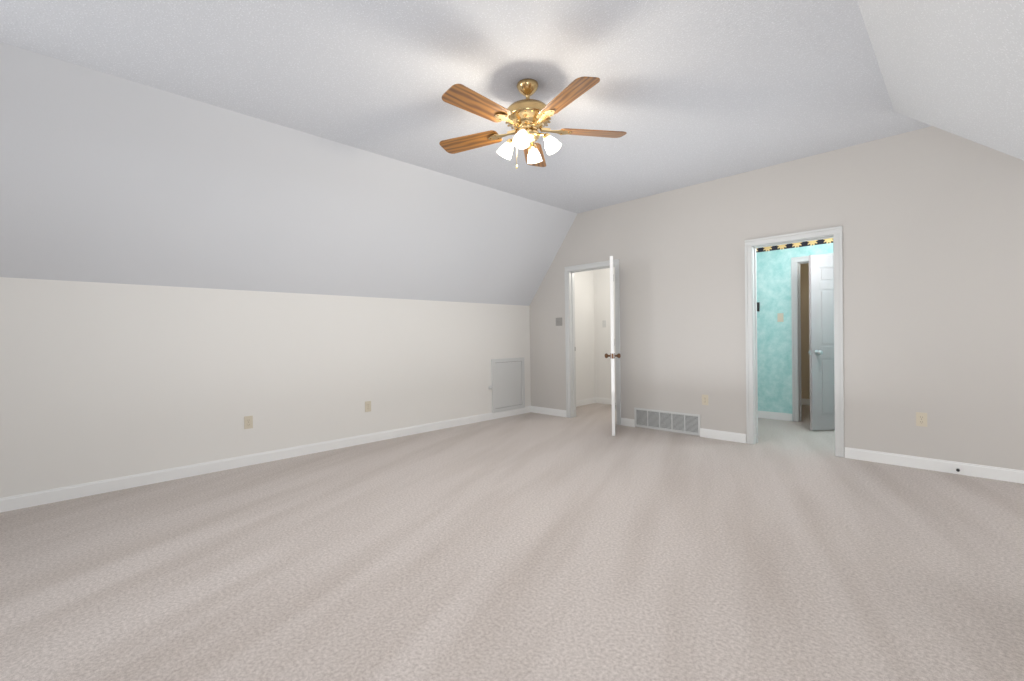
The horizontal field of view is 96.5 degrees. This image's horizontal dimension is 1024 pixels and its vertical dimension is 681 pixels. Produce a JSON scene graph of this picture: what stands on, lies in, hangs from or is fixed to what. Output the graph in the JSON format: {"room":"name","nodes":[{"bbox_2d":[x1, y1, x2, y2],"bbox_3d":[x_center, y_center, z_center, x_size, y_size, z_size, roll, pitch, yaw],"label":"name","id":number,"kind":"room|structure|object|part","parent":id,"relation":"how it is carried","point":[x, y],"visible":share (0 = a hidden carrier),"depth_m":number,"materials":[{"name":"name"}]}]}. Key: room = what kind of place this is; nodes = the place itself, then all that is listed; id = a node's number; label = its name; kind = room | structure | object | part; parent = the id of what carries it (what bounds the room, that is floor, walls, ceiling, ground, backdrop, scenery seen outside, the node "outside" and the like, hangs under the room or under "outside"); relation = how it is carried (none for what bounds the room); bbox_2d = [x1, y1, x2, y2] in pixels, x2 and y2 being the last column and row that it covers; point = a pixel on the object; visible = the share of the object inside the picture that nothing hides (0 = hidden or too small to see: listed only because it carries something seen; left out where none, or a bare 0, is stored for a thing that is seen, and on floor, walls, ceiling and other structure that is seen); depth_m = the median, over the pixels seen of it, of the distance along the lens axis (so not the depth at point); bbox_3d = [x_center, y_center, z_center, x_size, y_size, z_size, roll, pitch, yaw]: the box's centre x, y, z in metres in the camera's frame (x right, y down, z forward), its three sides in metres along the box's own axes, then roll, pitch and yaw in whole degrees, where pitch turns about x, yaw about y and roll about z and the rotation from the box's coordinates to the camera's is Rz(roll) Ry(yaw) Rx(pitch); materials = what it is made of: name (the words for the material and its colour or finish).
{"room":"empty attic room","nodes":[
{"label":"empty attic room","id":0,"kind":"room"},
{"bbox_2d":[0,277,530,497],"bbox_3d":[-2.549,0.346,4.168,0.120,1.607,8.120,0,1,45],"label":"wall","id":1,"kind":"structure","parent":0,"point":[101,381],"depth_m":4.00,"materials":[{"name":"beige paint"}]},
{"bbox_2d":[244,416,252,428],"bbox_3d":[-2.422,0.752,4.202,0.009,0.115,0.070,0,1,45],"label":"outlet","id":2,"kind":"object","parent":1,"relation":"attached to","point":[248,422],"visible":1,"depth_m":4.20,"materials":[{"name":"beige plastic"}]},
{"bbox_2d":[0,406,531,512],"bbox_3d":[-2.533,1.103,4.085,0.015,0.095,8.000,0,1,45],"label":"baseboard","id":3,"kind":"structure","parent":1,"relation":"attached to","point":[16,502],"depth_m":4.01,"materials":[{"name":"white wood"}]},
{"bbox_2d":[365,401,370,411],"bbox_3d":[-1.587,0.728,5.039,0.009,0.115,0.070,0,1,45],"label":"outlet","id":4,"kind":"object","parent":1,"relation":"attached to","point":[367,406],"visible":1,"depth_m":5.04,"materials":[{"name":"beige plastic"}]},
{"bbox_2d":[488,357,524,412],"bbox_3d":[-0.058,0.629,6.544,0.049,0.745,0.708,0,1,45],"label":"access cover","id":5,"kind":"object","parent":1,"relation":"attached to","point":[507,387],"visible":1,"depth_m":6.56,"materials":[{"name":"white wood"}]},
{"bbox_2d":[0,42,576,305],"bbox_3d":[-2.286,-1.111,3.786,1.041,1.306,8.000,0,1,45],"label":"ceiling","id":6,"kind":"structure","parent":0,"point":[106,178],"depth_m":3.65,"materials":[{"name":"white paint"}]},
{"bbox_2d":[0,0,930,213],"bbox_3d":[0.232,-1.729,1.345,6.179,0.100,8.120,0,1,45],"label":"ceiling","id":7,"kind":"structure","parent":0,"point":[684,93],"depth_m":2.87,"materials":[{"name":"white paint"}]},
{"bbox_2d":[439,76,626,168],"bbox_3d":[0.076,-1.411,2.988,1.305,0.560,1.252,0,1,45],"label":"fan","id":8,"kind":"object","parent":7,"relation":"hanging from","point":[527,119],"visible":1,"depth_m":2.93,"materials":[{"name":"brown wood"}]},
{"bbox_3d":[-0.292,-1.396,3.217,0.457,0.006,0.166,-1,-10,26],"label":"blade","id":9,"kind":"part","parent":8,"relation":"part of","materials":[{"name":"brown wood"}]},
{"bbox_3d":[-0.201,-1.393,2.704,0.166,0.006,0.457,-15,-10,43],"label":"blade","id":10,"kind":"part","parent":8,"relation":"part of","materials":[{"name":"brown wood"}]},
{"label":"blade","id":11,"kind":"part","parent":8,"relation":"part of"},
{"bbox_3d":[0.315,-1.400,2.632,0.166,0.006,0.457,-13,6,-27],"label":"blade","id":12,"kind":"part","parent":8,"relation":"part of","materials":[{"name":"brown wood"}]},
{"label":"blade","id":13,"kind":"part","parent":8,"relation":"part of","materials":[{"name":"brown wood"}]},
{"bbox_2d":[0,403,1023,680],"bbox_3d":[1.071,1.149,2.893,7.600,0.080,11.800,0,1,45],"label":"floor","id":14,"kind":"structure","parent":0,"point":[582,545],"depth_m":2.28,"materials":[{"name":"beige carpet"}]},
{"bbox_2d":[574,270,593,400],"bbox_3d":[0.898,-0.140,7.343,0.120,2.420,1.260,0,1,45],"label":"wall","id":15,"kind":"structure","parent":0,"point":[592,334],"depth_m":7.56,"materials":[{"name":"paint"}]},
{"bbox_2d":[576,397,595,406],"bbox_3d":[0.956,1.022,7.299,0.015,0.095,1.240,0,1,45],"label":"baseboard","id":16,"kind":"structure","parent":15,"relation":"attached to","point":[582,402],"depth_m":7.56,"materials":[{"name":"white wood"}]},
{"bbox_2d":[594,267,615,398],"bbox_3d":[2.178,-0.156,7.069,2.320,2.420,0.120,0,1,45],"label":"wall","id":17,"kind":"structure","parent":0,"point":[602,335],"depth_m":7.64,"materials":[{"name":"paint"}]},
{"bbox_2d":[596,397,615,404],"bbox_3d":[2.191,1.007,6.990,2.200,0.095,0.015,0,1,45],"label":"baseboard","id":18,"kind":"structure","parent":17,"relation":"attached to","point":[598,400],"depth_m":7.62,"materials":[{"name":"white wood"}]},
{"bbox_2d":[529,126,1023,470],"bbox_3d":[2.745,-0.338,4.522,7.120,2.814,0.120,0,1,45],"label":"wall","id":19,"kind":"structure","parent":0,"point":[930,220],"depth_m":4.05,"materials":[{"name":"beige paint"}]},
{"bbox_2d":[532,406,565,416],"bbox_3d":[0.534,1.034,6.664,0.655,0.095,0.015,0,1,45],"label":"baseboard","id":20,"kind":"structure","parent":19,"relation":"attached to","point":[549,411],"depth_m":6.64,"materials":[{"name":"white wood"}]},
{"bbox_2d":[556,318,561,325],"bbox_3d":[0.665,-0.267,6.502,0.116,0.115,0.016,0,1,45],"label":"light switch","id":21,"kind":"object","parent":19,"relation":"attached to","point":[558,321],"visible":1,"depth_m":6.50,"materials":[{"name":"grey plastic"}]},
{"bbox_2d":[564,259,620,424],"bbox_3d":[1.111,0.023,6.160,0.870,2.110,0.154,0,1,45],"label":"door frame","id":22,"kind":"structure","parent":19,"relation":"in","point":[570,271],"depth_m":6.38,"materials":[{"name":"white wood"}]},
{"bbox_2d":[605,256,620,435],"bbox_3d":[1.212,0.058,5.498,0.179,2.025,0.732,-1,1,13],"label":"door","id":23,"kind":"structure","parent":22,"relation":"attached to","point":[612,355],"depth_m":5.14,"materials":[{"name":"white paint"}]},
{"bbox_2d":[634,407,699,435],"bbox_3d":[1.812,0.946,5.389,0.815,0.233,0.012,0,1,45],"label":"air vent","id":24,"kind":"object","parent":19,"relation":"in","point":[685,423],"visible":1,"depth_m":5.37,"materials":[{"name":"white metal"}]},
{"bbox_2d":[702,395,707,404],"bbox_3d":[2.138,0.658,5.061,0.070,0.115,0.009,0,1,45],"label":"outlet","id":25,"kind":"object","parent":19,"relation":"attached to","point":[704,399],"visible":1,"depth_m":5.06,"materials":[{"name":"beige plastic"}]},
{"bbox_2d":[700,428,746,442],"bbox_3d":[2.271,1.025,4.931,0.480,0.095,0.015,0,1,45],"label":"baseboard","id":26,"kind":"structure","parent":19,"relation":"attached to","point":[707,433],"depth_m":4.92,"materials":[{"name":"white wood"}]},
{"bbox_2d":[745,226,843,457],"bbox_3d":[2.771,0.014,4.504,0.830,2.110,0.154,0,1,45],"label":"door frame","id":27,"kind":"structure","parent":19,"relation":"in","point":[752,245],"depth_m":4.49,"materials":[{"name":"white wood"}]},
{"bbox_2d":[916,412,926,426],"bbox_3d":[3.403,0.656,3.798,0.070,0.115,0.009,0,1,45],"label":"outlet","id":28,"kind":"object","parent":19,"relation":"attached to","point":[921,419],"visible":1,"depth_m":3.80,"materials":[{"name":"beige plastic"}]},
{"bbox_2d":[845,447,1023,483],"bbox_3d":[4.136,1.015,3.071,3.110,0.095,0.015,0,1,45],"label":"baseboard","id":29,"kind":"structure","parent":19,"relation":"attached to","point":[989,472],"depth_m":3.72,"materials":[{"name":"white wood"}]},
{"bbox_2d":[756,243,832,413],"bbox_3d":[3.987,-0.169,5.618,2.050,2.420,0.120,0,1,45],"label":"wall","id":30,"kind":"structure","parent":0,"point":[774,354],"depth_m":6.02,"materials":[{"name":"paper"}]},
{"bbox_2d":[758,411,791,420],"bbox_3d":[3.428,0.997,6.109,0.555,0.095,0.015,0,1,45],"label":"baseboard","id":31,"kind":"structure","parent":30,"relation":"attached to","point":[761,414],"depth_m":6.04,"materials":[{"name":"white wood"}]},
{"bbox_2d":[777,313,783,321],"bbox_3d":[3.516,-0.301,5.989,0.070,0.115,0.016,0,1,45],"label":"light switch","id":32,"kind":"object","parent":30,"relation":"attached to","point":[780,318],"visible":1,"depth_m":5.99,"materials":[{"name":"beige plastic"}]},
{"bbox_2d":[756,238,832,252],"bbox_3d":[3.885,-1.285,5.607,1.930,0.185,0.002,0,1,45],"label":"wallpaper border","id":33,"kind":"object","parent":30,"relation":"attached to","point":[799,244],"depth_m":5.86,"materials":[{"name":"paper"}]},
{"bbox_2d":[791,253,832,421],"bbox_3d":[3.955,-0.014,5.641,0.850,2.110,0.137,0,1,45],"label":"door frame","id":34,"kind":"structure","parent":30,"relation":"in","point":[796,262],"depth_m":5.88,"materials":[{"name":"white wood"}]},
{"bbox_2d":[808,255,834,430],"bbox_3d":[3.802,0.022,5.319,0.711,2.025,0.179,-1,1,-6],"label":"door","id":35,"kind":"structure","parent":34,"relation":"attached to","point":[821,332],"depth_m":5.28,"materials":[{"name":"grey paint"}]},
{"bbox_2d":[800,263,809,398],"bbox_3d":[5.198,-0.197,6.740,3.220,2.420,0.120,0,1,45],"label":"wall","id":36,"kind":"structure","parent":0,"point":[805,354],"depth_m":7.21,"materials":[{"name":"paint"}]},
{"bbox_2d":[801,398,809,404],"bbox_3d":[5.124,0.967,6.745,3.100,0.095,0.015,0,1,45],"label":"baseboard","id":37,"kind":"structure","parent":36,"relation":"attached to","point":[804,401],"depth_m":7.22,"materials":[{"name":"white wood"}]},
{"bbox_2d":[857,0,1023,159],"bbox_3d":[0.605,-1.073,0.511,0.921,1.206,7.445,0,1,45],"label":"ceiling","id":38,"kind":"structure","parent":0,"point":[955,67],"depth_m":2.13,"materials":[{"name":"white paint"}]}
]}

